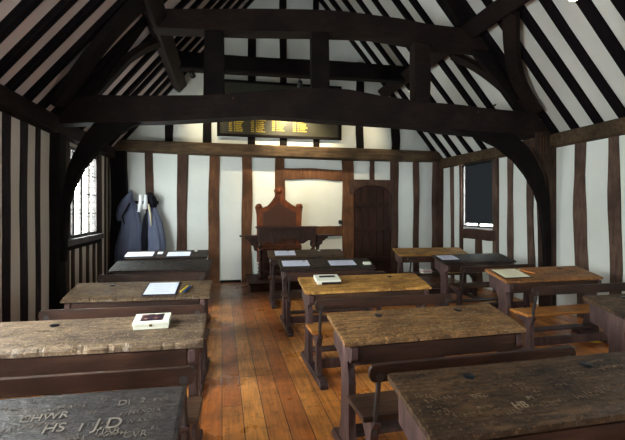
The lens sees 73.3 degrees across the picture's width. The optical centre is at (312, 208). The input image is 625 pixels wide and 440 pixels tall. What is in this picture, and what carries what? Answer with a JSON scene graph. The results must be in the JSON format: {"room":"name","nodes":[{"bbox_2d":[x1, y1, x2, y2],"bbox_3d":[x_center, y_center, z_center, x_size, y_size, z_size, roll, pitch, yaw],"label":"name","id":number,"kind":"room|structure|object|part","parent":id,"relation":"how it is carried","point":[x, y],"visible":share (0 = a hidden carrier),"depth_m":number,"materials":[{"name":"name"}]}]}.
{"room":"old classroom","nodes":[
{"label":"old classroom","id":0,"kind":"room"},
{"bbox_2d":[0,84,115,322],"bbox_3d":[-2.634,0.168,2.373,0.210,2.664,11.750,0,0,-12],"label":"wall","id":1,"kind":"structure","parent":0,"point":[26,127],"depth_m":4.67,"materials":[{"name":"paint"}]},
{"bbox_3d":[-2.619,-1.045,2.377,0.181,0.238,11.650,0,0,-12],"label":"wall plate","id":2,"kind":"part","parent":1,"relation":"part of","materials":[{"name":"brown wood"}]},
{"bbox_2d":[68,146,103,250],"bbox_3d":[-3.478,-0.155,6.283,0.207,1.450,1.850,0,0,-12],"label":"window","id":3,"kind":"structure","parent":1,"relation":"in","point":[81,239],"depth_m":6.57,"materials":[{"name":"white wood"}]},
{"bbox_3d":[-3.482,0.458,6.283,0.200,0.085,1.850,0,0,-12],"label":"sill","id":4,"kind":"part","parent":3,"relation":"part of","materials":[{"name":"brown wood"}]},
{"bbox_2d":[0,0,253,145],"bbox_3d":[-1.024,-3.156,2.720,3.681,4.342,12.150,0,0,-12],"label":"ceiling","id":5,"kind":"structure","parent":0,"point":[41,41],"depth_m":4.40,"materials":[{"name":"paint"}]},
{"bbox_2d":[142,0,186,92],"bbox_3d":[-1.420,-2.460,2.650,0.288,0.291,11.680,0,0,-12],"label":"purlin","id":6,"kind":"object","parent":5,"relation":"attached to","point":[154,13],"visible":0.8,"depth_m":6.10,"materials":[{"name":"brown wood"}]},
{"bbox_2d":[110,0,443,282],"bbox_3d":[-0.484,-1.975,8.846,7.340,6.950,0.402,0,0,-12],"label":"wall","id":7,"kind":"structure","parent":0,"point":[207,186],"depth_m":8.73,"materials":[{"name":"paint"}]},
{"bbox_3d":[-3.732,0.190,8.085,0.326,2.620,0.223,0,0,-12],"label":"corner post","id":8,"kind":"part","parent":7,"relation":"part of","materials":[{"name":"brown wood"}]},
{"bbox_2d":[220,280,240,282],"bbox_3d":[-0.439,1.475,8.850,5.510,0.050,0.012,0,0,-12],"label":"baseboard","id":9,"kind":"structure","parent":7,"relation":"attached to","point":[221,281],"depth_m":8.57,"materials":[{"name":"brown wood"}]},
{"bbox_2d":[217,79,341,139],"bbox_3d":[-0.656,-2.055,8.764,2.610,1.150,0.060,0,0,-12],"label":"board","id":10,"kind":"object","parent":7,"relation":"attached to","point":[252,128],"visible":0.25,"depth_m":8.71,"materials":[{"name":"black paint"}]},
{"bbox_3d":[0.035,-0.735,8.974,1.350,0.267,0.080,0,0,-12],"label":"rail","id":11,"kind":"part","parent":7,"relation":"part of","materials":[{"name":"brown wood"}]},
{"bbox_3d":[0.035,0.468,8.974,1.350,0.226,0.080,0,0,-12],"label":"rail","id":12,"kind":"part","parent":7,"relation":"part of","materials":[{"name":"brown wood"}]},
{"bbox_2d":[349,179,393,194],"bbox_3d":[1.296,-0.480,9.225,1.020,0.320,0.080,0,0,-12],"label":"trim","id":13,"kind":"structure","parent":7,"relation":"attached to","point":[354,184],"depth_m":9.18,"materials":[{"name":"brown wood"}]},
{"bbox_2d":[354,185,389,273],"bbox_3d":[1.311,0.480,9.192,0.835,2.000,0.120,0,0,-12],"label":"door","id":14,"kind":"structure","parent":7,"relation":"in","point":[371,202],"depth_m":9.20,"materials":[{"name":"brown wood"}]},
{"bbox_3d":[1.309,-0.100,9.189,0.810,0.100,0.025,0,0,-12],"label":"rail","id":15,"kind":"part","parent":14,"relation":"part of","materials":[{"name":"brown wood"}]},
{"bbox_3d":[1.309,0.430,9.189,0.810,0.100,0.025,0,0,-12],"label":"rail","id":16,"kind":"part","parent":14,"relation":"part of","materials":[{"name":"brown wood"}]},
{"bbox_3d":[1.309,1.100,9.189,0.810,0.100,0.025,0,0,-12],"label":"rail","id":17,"kind":"part","parent":14,"relation":"part of","materials":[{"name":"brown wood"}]},
{"bbox_3d":[2.821,0.200,9.497,0.256,2.600,0.200,0,0,-12],"label":"corner post","id":18,"kind":"part","parent":7,"relation":"part of","materials":[{"name":"brown wood"}]},
{"bbox_3d":[-3.292,-0.138,8.155,0.560,0.075,0.139,0,0,-12],"label":"peg rail","id":19,"kind":"object","parent":7,"relation":"attached to","visible":0},
{"bbox_2d":[114,190,141,262],"bbox_3d":[-3.513,0.326,8.030,0.586,1.379,0.296,0,0,-12],"label":"gown","id":20,"kind":"object","parent":19,"relation":"hanging from","point":[129,236],"visible":0.94,"depth_m":7.95,"materials":[{"name":"blue fabric"}]},
{"bbox_2d":[116,190,132,220],"bbox_3d":[-3.598,-0.067,8.031,0.291,0.594,0.232,0,0,-27],"label":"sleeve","id":21,"kind":"object","parent":20,"relation":"attached to","point":[127,202],"depth_m":7.96,"materials":[{"name":"blue fabric"}]},
{"bbox_2d":[137,193,166,250],"bbox_3d":[-3.102,0.349,8.122,0.536,1.331,0.254,0,0,-25],"label":"gown","id":22,"kind":"object","parent":19,"relation":"hanging from","point":[153,238],"visible":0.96,"depth_m":8.06,"materials":[{"name":"blue fabric"}]},
{"bbox_2d":[147,193,157,207],"bbox_3d":[-3.108,-0.168,8.138,0.205,0.297,0.208,0,0,31],"label":"hood","id":23,"kind":"object","parent":22,"relation":"attached to","point":[152,202],"depth_m":8.07,"materials":[{"name":"black fabric"}]},
{"bbox_2d":[0,276,608,439],"bbox_3d":[0.753,1.575,3.103,7.340,0.150,12.150,0,0,-12],"label":"floor","id":24,"kind":"structure","parent":0,"point":[258,385],"depth_m":3.85,"materials":[{"name":"brown wood"}]},
{"bbox_2d":[0,386,185,439],"bbox_3d":[-1.039,1.100,1.127,1.280,0.800,0.860,0,0,-11],"label":"school desk","id":25,"kind":"object","parent":24,"relation":"on","point":[145,413],"visible":1,"depth_m":1.48,"materials":[{"name":"wood"},{"name":"dark carved wood"},{"name":"iron"}]},
{"bbox_2d":[0,314,206,439],"bbox_3d":[-1.243,1.100,2.280,1.260,0.800,0.860,0,0,-10],"label":"school desk","id":26,"kind":"object","parent":24,"relation":"on","point":[46,357],"visible":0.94,"depth_m":2.35,"materials":[{"name":"brown wood"}]},
{"bbox_3d":[-1.187,0.820,1.968,1.240,0.088,0.024,0,0,-10],"label":"backrest","id":27,"kind":"part","parent":26,"relation":"part of","materials":[{"name":"brown wood"}]},
{"bbox_2d":[132,312,170,329],"bbox_3d":[-1.001,0.701,2.623,0.211,0.070,0.136,0,0,-12],"label":"box","id":28,"kind":"object","parent":26,"relation":"on","point":[153,320],"visible":1,"depth_m":2.58,"materials":[{"name":"beige cardboard"}]},
{"bbox_2d":[140,313,164,320],"bbox_3d":[-1.001,0.677,2.629,0.133,0.001,0.090,0,12,-12],"label":"picture","id":29,"kind":"object","parent":28,"relation":"on","point":[145,317],"depth_m":2.63},
{"bbox_3d":[-0.662,1.268,2.226,0.045,0.355,0.270,0,0,-10],"label":"seat post","id":30,"kind":"part","parent":26,"relation":"part of","materials":[{"name":"brown wood"}]},
{"bbox_3d":[-1.219,1.075,2.147,1.260,0.030,0.270,0,0,-10],"label":"bench seat","id":31,"kind":"part","parent":26,"relation":"part of","materials":[{"name":"brown wood"}]},
{"bbox_3d":[-0.730,1.093,2.603,0.045,0.705,0.365,0,0,-10],"label":"leg","id":32,"kind":"part","parent":26,"relation":"part of","materials":[{"name":"brown wood"}]},
{"bbox_2d":[38,280,211,395],"bbox_3d":[-1.535,1.100,3.629,1.260,0.800,0.860,0,0,-9],"label":"school desk","id":33,"kind":"object","parent":24,"relation":"on","point":[110,299],"visible":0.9,"depth_m":3.68,"materials":[{"name":"brown wood"}]},
{"bbox_3d":[-2.125,1.093,3.768,0.045,0.705,0.365,0,0,-9],"label":"leg","id":34,"kind":"part","parent":33,"relation":"part of","materials":[{"name":"brown wood"}]},
{"bbox_3d":[-1.487,0.820,3.316,1.240,0.088,0.024,0,0,-9],"label":"backrest","id":35,"kind":"part","parent":33,"relation":"part of","materials":[{"name":"brown wood"}]},
{"bbox_2d":[141,282,180,295],"bbox_3d":[-1.393,0.737,3.885,0.294,0.066,0.296,0,0,-9],"label":"paper sheet","id":36,"kind":"object","parent":33,"relation":"on","point":[160,288],"visible":1,"depth_m":3.87,"materials":[{"name":"white paper"}]},
{"bbox_3d":[-0.955,1.268,3.561,0.045,0.355,0.270,0,0,-9],"label":"seat post","id":37,"kind":"part","parent":33,"relation":"part of","materials":[{"name":"brown wood"}]},
{"bbox_3d":[-1.013,1.093,3.939,0.045,0.705,0.365,0,0,-9],"label":"leg","id":38,"kind":"part","parent":33,"relation":"part of","materials":[{"name":"brown wood"}]},
{"bbox_3d":[-1.514,1.075,3.495,1.260,0.030,0.270,0,0,-9],"label":"bench seat","id":39,"kind":"part","parent":33,"relation":"part of","materials":[{"name":"brown wood"}]},
{"bbox_2d":[97,259,211,323],"bbox_3d":[-1.958,1.100,5.339,1.270,0.800,0.860,0,0,-8],"label":"school desk","id":40,"kind":"object","parent":24,"relation":"on","point":[135,270],"visible":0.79,"depth_m":5.40,"materials":[{"name":"brown wood"}]},
{"bbox_3d":[-1.916,0.820,5.024,1.250,0.088,0.024,0,0,-8],"label":"backrest","id":41,"kind":"part","parent":40,"relation":"part of","materials":[{"name":"brown wood"}]},
{"bbox_3d":[-1.425,1.093,5.639,0.045,0.705,0.365,0,0,-8],"label":"leg","id":42,"kind":"part","parent":40,"relation":"part of","materials":[{"name":"brown wood"}]},
{"bbox_2d":[124,250,208,260],"bbox_3d":[-2.330,1.100,6.669,1.300,0.800,0.860,0,0,-10],"label":"school desk","id":43,"kind":"object","parent":24,"relation":"on","point":[200,254],"visible":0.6,"depth_m":6.82,"materials":[{"name":"brown wood"}]},
{"bbox_2d":[124,252,154,256],"bbox_3d":[-2.801,0.737,6.818,0.444,0.056,0.247,0,0,-10],"label":"paper sheet","id":44,"kind":"object","parent":43,"relation":"on","point":[128,254],"visible":1,"depth_m":6.80,"materials":[{"name":"white paper"}]},
{"bbox_2d":[166,252,191,256],"bbox_3d":[-2.194,0.742,6.902,0.384,0.056,0.247,0,0,-10],"label":"paper sheet","id":45,"kind":"object","parent":43,"relation":"on","point":[169,254],"visible":1,"depth_m":6.87,"materials":[{"name":"white paper"}]},
{"bbox_2d":[245,274,301,291],"bbox_3d":[-0.471,1.420,8.241,1.610,0.160,1.130,0,0,-12],"label":"platform","id":46,"kind":"object","parent":24,"relation":"on","point":[255,285],"visible":0.45,"depth_m":7.67,"materials":[{"name":"brown wood"}]},
{"bbox_2d":[255,187,302,275],"bbox_3d":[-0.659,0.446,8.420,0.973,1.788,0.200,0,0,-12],"label":"chair","id":47,"kind":"object","parent":46,"relation":"on","point":[279,212],"visible":0.42,"depth_m":8.44,"materials":[{"name":"brown wood"}]},
{"bbox_3d":[-0.662,1.070,8.476,0.832,0.540,0.050,0,0,-12],"label":"panel","id":48,"kind":"part","parent":47,"relation":"part of","materials":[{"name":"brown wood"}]},
{"bbox_3d":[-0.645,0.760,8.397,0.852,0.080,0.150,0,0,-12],"label":"chair seat","id":49,"kind":"part","parent":47,"relation":"part of","materials":[{"name":"brown wood"}]},
{"bbox_2d":[239,226,332,279],"bbox_3d":[-0.498,0.839,8.179,1.817,1.000,0.300,0,0,-12],"label":"desk","id":50,"kind":"object","parent":46,"relation":"on","point":[272,234],"visible":0.7,"depth_m":8.06,"materials":[{"name":"brown wood"}]},
{"bbox_2d":[239,235,257,236],"bbox_3d":[-1.227,0.516,8.032,0.330,0.025,0.240,0,0,-12],"label":"shelf","id":51,"kind":"object","parent":50,"relation":"attached to","point":[239,235],"depth_m":7.99,"materials":[{"name":"brown wood"}]},
{"bbox_3d":[-0.995,0.989,8.000,0.095,0.700,0.093,0,0,-12],"label":"turned leg","id":52,"kind":"part","parent":50,"relation":"part of","materials":[{"name":"brown wood"}]},
{"bbox_2d":[316,234,332,235],"bbox_3d":[0.227,0.516,8.345,0.330,0.025,0.240,0,0,-12],"label":"shelf","id":53,"kind":"object","parent":50,"relation":"attached to","point":[316,234],"depth_m":8.28,"materials":[{"name":"brown wood"}]},
{"bbox_2d":[48,0,555,309],"bbox_3d":[0.143,-1.323,5.655,7.097,5.647,1.547,0,0,-8],"label":"roof truss","id":54,"kind":"object","parent":24,"relation":"on","point":[108,117],"visible":0.91,"depth_m":5.67,"materials":[{"name":"brown wood"}]},
{"bbox_3d":[-3.269,0.140,5.298,0.222,2.720,0.283,0,0,-12],"label":"wall post","id":55,"kind":"part","parent":54,"relation":"part of","materials":[{"name":"brown wood"}]},
{"bbox_3d":[-1.302,-1.904,5.603,0.260,0.886,0.201,0,0,-9],"label":"queen post","id":56,"kind":"part","parent":54,"relation":"part of","materials":[{"name":"brown wood"}]},
{"bbox_3d":[0.098,-2.014,5.818,0.257,0.812,0.201,0,0,-9],"label":"king post","id":57,"kind":"part","parent":54,"relation":"part of","materials":[{"name":"brown wood"}]},
{"bbox_3d":[1.545,-1.932,6.040,0.244,0.895,0.201,0,0,-9],"label":"queen post","id":58,"kind":"part","parent":54,"relation":"part of","materials":[{"name":"brown wood"}]},
{"bbox_3d":[3.432,0.150,6.340,0.380,2.700,0.270,0,0,-12],"label":"wall post","id":59,"kind":"part","parent":54,"relation":"part of","materials":[{"name":"brown wood"}]},
{"bbox_2d":[267,249,345,308],"bbox_3d":[-0.071,1.100,6.829,1.300,0.800,0.860,0,0,-9],"label":"school desk","id":60,"kind":"object","parent":24,"relation":"on","point":[309,253],"visible":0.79,"depth_m":6.89,"materials":[{"name":"brown wood"}]},
{"bbox_3d":[-0.683,1.093,6.959,0.045,0.705,0.365,0,0,-9],"label":"leg","id":61,"kind":"part","parent":60,"relation":"part of","materials":[{"name":"brown wood"}]},
{"bbox_3d":[-0.621,1.268,6.582,0.045,0.355,0.270,0,0,-9],"label":"seat post","id":62,"kind":"part","parent":60,"relation":"part of","materials":[{"name":"brown wood"}]},
{"bbox_3d":[-0.050,1.075,6.696,1.300,0.030,0.270,0,0,-9],"label":"bench seat","id":63,"kind":"part","parent":60,"relation":"part of","materials":[{"name":"brown wood"}]},
{"bbox_2d":[274,251,295,255],"bbox_3d":[-0.459,0.736,7.011,0.340,0.051,0.235,0,0,-9],"label":"paper sheet","id":64,"kind":"object","parent":60,"relation":"on","point":[277,253],"visible":1,"depth_m":7.00,"materials":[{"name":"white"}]},
{"bbox_3d":[-0.020,0.820,6.516,1.280,0.088,0.024,0,0,-9],"label":"backrest","id":65,"kind":"part","parent":60,"relation":"part of","materials":[{"name":"brown wood"}]},
{"bbox_2d":[278,258,385,336],"bbox_3d":[0.236,1.100,5.462,1.300,0.800,0.860,0,0,-11],"label":"school desk","id":66,"kind":"object","parent":24,"relation":"on","point":[317,266],"visible":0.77,"depth_m":5.45,"materials":[{"name":"brown wood"}]},
{"bbox_3d":[-0.379,1.093,5.574,0.045,0.705,0.365,0,0,-11],"label":"leg","id":67,"kind":"part","parent":66,"relation":"part of","materials":[{"name":"brown wood"}]},
{"bbox_3d":[-0.306,1.268,5.199,0.045,0.355,0.270,0,0,-11],"label":"seat post","id":68,"kind":"part","parent":66,"relation":"part of","materials":[{"name":"brown wood"}]},
{"bbox_3d":[0.262,1.075,5.330,1.300,0.030,0.270,0,0,-11],"label":"bench seat","id":69,"kind":"part","parent":66,"relation":"part of","materials":[{"name":"brown wood"}]},
{"bbox_2d":[281,260,309,265],"bbox_3d":[-0.229,0.729,5.649,0.360,0.047,0.216,0,0,-11],"label":"paper sheet","id":70,"kind":"object","parent":66,"relation":"on","point":[295,262],"visible":1,"depth_m":5.64,"materials":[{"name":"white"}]},
{"bbox_3d":[0.297,0.820,5.151,1.280,0.088,0.024,0,0,-11],"label":"backrest","id":71,"kind":"part","parent":66,"relation":"part of","materials":[{"name":"brown wood"}]},
{"bbox_2d":[328,260,356,265],"bbox_3d":[0.404,0.735,5.745,0.360,0.043,0.196,0,0,-11],"label":"paper sheet","id":72,"kind":"object","parent":66,"relation":"on","point":[332,262],"visible":1,"depth_m":5.74,"materials":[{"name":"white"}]},
{"bbox_2d":[298,273,451,389],"bbox_3d":[0.580,1.100,4.033,1.320,0.800,0.860,0,0,-13],"label":"school desk","id":73,"kind":"object","parent":24,"relation":"on","point":[402,289],"visible":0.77,"depth_m":3.99,"materials":[{"name":"brown wood"}]},
{"bbox_3d":[-0.049,1.093,4.121,0.045,0.705,0.365,0,0,-13],"label":"leg","id":74,"kind":"part","parent":73,"relation":"part of","materials":[{"name":"brown wood"}]},
{"bbox_3d":[0.038,1.268,3.748,0.045,0.355,0.270,0,0,-13],"label":"seat post","id":75,"kind":"part","parent":73,"relation":"part of","materials":[{"name":"brown wood"}]},
{"bbox_3d":[0.610,1.075,3.901,1.320,0.030,0.270,0,0,-13],"label":"bench seat","id":76,"kind":"part","parent":73,"relation":"part of","materials":[{"name":"brown wood"}]},
{"bbox_2d":[314,274,340,284],"bbox_3d":[0.147,0.707,4.223,0.246,0.075,0.177,0,0,-11],"label":"box","id":77,"kind":"object","parent":73,"relation":"on","point":[323,279],"visible":1,"depth_m":4.17,"materials":[{"name":"beige"}]},
{"bbox_2d":[322,282,340,284],"bbox_3d":[0.187,0.732,4.144,0.192,0.022,0.004,0,12,-11],"label":"print","id":78,"kind":"object","parent":77,"relation":"attached to","point":[323,283],"depth_m":4.14},
{"bbox_3d":[0.651,0.820,3.724,1.300,0.088,0.024,0,0,-13],"label":"backrest","id":79,"kind":"part","parent":73,"relation":"part of","materials":[{"name":"brown wood"}]},
{"bbox_3d":[1.106,1.093,4.388,0.045,0.705,0.365,0,0,-13],"label":"leg","id":80,"kind":"part","parent":73,"relation":"part of","materials":[{"name":"brown wood"}]},
{"bbox_2d":[393,247,481,298],"bbox_3d":[2.113,1.100,7.167,1.280,0.800,0.860,0,0,-8],"label":"school desk","id":81,"kind":"object","parent":24,"relation":"on","point":[402,255],"visible":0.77,"depth_m":7.18,"materials":[{"name":"brown wood"}]},
{"bbox_3d":[1.516,1.093,7.317,0.045,0.705,0.365,0,0,-8],"label":"leg","id":82,"kind":"part","parent":81,"relation":"part of","materials":[{"name":"brown wood"}]},
{"bbox_3d":[2.155,0.820,6.853,1.260,0.088,0.024,0,0,-8],"label":"backrest","id":83,"kind":"part","parent":81,"relation":"part of","materials":[{"name":"brown wood"}]},
{"bbox_2d":[419,268,431,273],"bbox_3d":[1.882,1.028,6.973,0.175,0.064,0.120,0,0,-12],"label":"card stack","id":84,"kind":"object","parent":81,"relation":"on","point":[426,270],"visible":1,"depth_m":6.92,"materials":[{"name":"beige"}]},
{"bbox_3d":[2.131,1.075,7.034,1.280,0.030,0.270,0,0,-8],"label":"bench seat","id":85,"kind":"part","parent":81,"relation":"part of","materials":[{"name":"brown wood"}]},
{"bbox_3d":[2.651,1.093,7.468,0.045,0.705,0.365,0,0,-8],"label":"leg","id":86,"kind":"part","parent":81,"relation":"part of","materials":[{"name":"brown wood"}]},
{"bbox_3d":[2.701,1.268,7.089,0.045,0.355,0.270,0,0,-8],"label":"seat post","id":87,"kind":"part","parent":81,"relation":"part of","materials":[{"name":"brown wood"}]},
{"bbox_2d":[327,304,575,439],"bbox_3d":[0.809,1.100,2.548,1.270,0.800,0.860,0,0,-14],"label":"school desk","id":88,"kind":"object","parent":24,"relation":"on","point":[377,336],"visible":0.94,"depth_m":2.58,"materials":[{"name":"brown wood"}]},
{"bbox_3d":[0.204,1.093,2.633,0.045,0.705,0.365,0,0,-14],"label":"leg","id":89,"kind":"part","parent":88,"relation":"part of","materials":[{"name":"brown wood"}]},
{"bbox_3d":[0.296,1.268,2.261,0.045,0.355,0.270,0,0,-14],"label":"seat post","id":90,"kind":"part","parent":88,"relation":"part of","materials":[{"name":"brown wood"}]},
{"bbox_3d":[0.842,1.075,2.417,1.270,0.030,0.270,0,0,-14],"label":"bench seat","id":91,"kind":"part","parent":88,"relation":"part of","materials":[{"name":"brown wood"}]},
{"bbox_3d":[0.885,0.820,2.240,1.250,0.088,0.024,0,0,-14],"label":"backrest","id":92,"kind":"part","parent":88,"relation":"part of","materials":[{"name":"brown wood"}]},
{"bbox_3d":[1.306,1.093,2.905,0.045,0.705,0.365,0,0,-14],"label":"leg","id":93,"kind":"part","parent":88,"relation":"part of","materials":[{"name":"brown wood"}]},
{"bbox_2d":[432,253,539,316],"bbox_3d":[2.499,1.100,6.124,1.220,0.800,0.860,0,0,-14],"label":"school desk","id":94,"kind":"object","parent":24,"relation":"on","point":[465,263],"visible":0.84,"depth_m":6.09,"materials":[{"name":"brown wood"}]},
{"bbox_3d":[1.918,1.093,6.215,0.045,0.705,0.365,0,0,-14],"label":"leg","id":95,"kind":"part","parent":94,"relation":"part of","materials":[{"name":"brown wood"}]},
{"bbox_2d":[437,255,457,259],"bbox_3d":[2.025,0.727,6.300,0.280,0.043,0.196,0,0,-14],"label":"paper sheet","id":96,"kind":"object","parent":94,"relation":"on","point":[443,257],"visible":1,"depth_m":6.30,"materials":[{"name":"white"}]},
{"bbox_3d":[2.010,1.268,5.843,0.045,0.355,0.270,0,0,-14],"label":"seat post","id":97,"kind":"part","parent":94,"relation":"part of","materials":[{"name":"brown wood"}]},
{"bbox_3d":[2.531,1.075,5.993,1.220,0.030,0.270,0,0,-14],"label":"bench seat","id":98,"kind":"part","parent":94,"relation":"part of","materials":[{"name":"brown wood"}]},
{"bbox_3d":[2.575,0.820,5.816,1.200,0.088,0.024,0,0,-14],"label":"backrest","id":99,"kind":"part","parent":94,"relation":"part of","materials":[{"name":"brown wood"}]},
{"bbox_3d":[3.063,1.268,6.104,0.045,0.355,0.270,0,0,-14],"label":"seat post","id":100,"kind":"part","parent":94,"relation":"part of","materials":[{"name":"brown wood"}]},
{"bbox_2d":[388,351,624,439],"bbox_3d":[1.031,1.100,1.511,1.280,0.800,0.860,0,0,-13],"label":"school desk","id":101,"kind":"object","parent":24,"relation":"on","point":[581,397],"visible":1,"depth_m":1.66,"materials":[{"name":"brown wood"}]},
{"bbox_3d":[0.422,1.093,1.604,0.045,0.705,0.365,0,0,-13],"label":"leg","id":102,"kind":"part","parent":101,"relation":"part of","materials":[{"name":"brown wood"}]},
{"bbox_2d":[485,266,624,349],"bbox_3d":[2.733,1.100,4.630,1.300,0.800,0.860,0,0,-13],"label":"school desk","id":103,"kind":"object","parent":24,"relation":"on","point":[554,280],"visible":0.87,"depth_m":4.57,"materials":[{"name":"brown wood"}]},
{"bbox_3d":[2.114,1.093,4.720,0.045,0.705,0.365,0,0,-13],"label":"leg","id":104,"kind":"part","parent":103,"relation":"part of","materials":[{"name":"brown wood"}]},
{"bbox_2d":[491,269,532,278],"bbox_3d":[2.254,0.733,4.774,0.344,0.062,0.277,0,0,-13],"label":"paper sheet","id":105,"kind":"object","parent":103,"relation":"on","point":[505,273],"visible":1,"depth_m":4.75,"materials":[{"name":"beige paper"}]},
{"bbox_3d":[2.200,1.268,4.347,0.045,0.355,0.270,0,0,-13],"label":"seat post","id":106,"kind":"part","parent":103,"relation":"part of","materials":[{"name":"brown wood"}]},
{"bbox_3d":[2.763,1.075,4.498,1.300,0.030,0.270,0,0,-13],"label":"bench seat","id":107,"kind":"part","parent":103,"relation":"part of","materials":[{"name":"brown wood"}]},
{"bbox_3d":[2.804,0.820,4.321,1.280,0.088,0.024,0,0,-13],"label":"backrest","id":108,"kind":"part","parent":103,"relation":"part of","materials":[{"name":"brown wood"}]},
{"bbox_3d":[3.249,1.093,4.982,0.045,0.705,0.365,0,0,-13],"label":"leg","id":109,"kind":"part","parent":103,"relation":"part of","materials":[{"name":"brown wood"}]},
{"bbox_2d":[583,294,624,352],"bbox_3d":[2.889,1.100,3.108,1.280,0.800,0.860,0,0,-13],"label":"school desk","id":110,"kind":"object","parent":24,"relation":"on","point":[607,312],"visible":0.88,"depth_m":3.21,"materials":[{"name":"brown wood"}]},
{"bbox_2d":[318,0,624,157],"bbox_3d":[2.510,-3.156,3.482,3.722,4.342,12.150,0,0,-12],"label":"ceiling","id":111,"kind":"structure","parent":0,"point":[573,52],"depth_m":5.65,"materials":[{"name":"paint"}]},
{"bbox_2d":[378,0,529,95],"bbox_3d":[2.805,-2.572,3.561,0.283,0.286,11.680,0,0,-12],"label":"purlin","id":112,"kind":"object","parent":111,"relation":"attached to","point":[497,10],"visible":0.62,"depth_m":5.68,"materials":[{"name":"brown wood"}]},
{"bbox_2d":[178,51,409,84],"bbox_3d":[-0.251,-2.584,7.741,4.470,0.340,0.221,0,0,-12],"label":"beam","id":113,"kind":"structure","parent":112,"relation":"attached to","point":[190,61],"depth_m":7.62,"materials":[{"name":"brown wood"}]},
{"bbox_2d":[189,71,195,78],"bbox_3d":[-2.126,-2.408,7.423,0.100,0.193,0.144,0,0,8],"label":"spot lamp","id":114,"kind":"object","parent":113,"relation":"attached to","point":[191,73],"visible":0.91,"depth_m":7.39,"materials":[{"name":"black metal"}]},
{"bbox_2d":[297,79,301,87],"bbox_3d":[-0.233,-2.366,7.883,0.100,0.198,0.142,0,0,-12],"label":"spot lamp","id":115,"kind":"object","parent":113,"relation":"attached to","point":[299,85],"visible":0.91,"depth_m":7.85,"materials":[{"name":"black metal"}]},
{"bbox_2d":[439,117,624,318],"bbox_3d":[4.189,0.166,3.844,0.311,2.669,11.750,0,0,-12],"label":"wall","id":116,"kind":"structure","parent":0,"point":[590,159],"depth_m":6.03,"materials":[{"name":"paint"}]},
{"bbox_3d":[3.217,0.492,8.140,0.121,0.229,1.160,0,0,-12],"label":"window rail","id":117,"kind":"part","parent":116,"relation":"part of","materials":[{"name":"brown wood"}]},
{"bbox_2d":[463,159,491,228],"bbox_3d":[3.237,-0.280,8.155,0.075,1.280,1.020,0,0,-12],"label":"window","id":118,"kind":"structure","parent":116,"relation":"in","point":[464,223],"depth_m":8.62,"materials":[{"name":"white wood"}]},
{"bbox_2d":[464,160,492,224],"bbox_3d":[3.192,-0.308,8.094,0.040,1.184,0.920,0,0,-12],"label":"roller blind","id":119,"kind":"object","parent":118,"relation":"attached to","point":[478,176],"visible":1,"depth_m":8.10,"materials":[{"name":"grey fabric"}]},
{"bbox_3d":[4.126,-1.038,3.830,0.182,0.263,11.650,0,0,-12],"label":"wall plate","id":120,"kind":"part","parent":116,"relation":"part of","materials":[{"name":"brown wood"}]}
]}

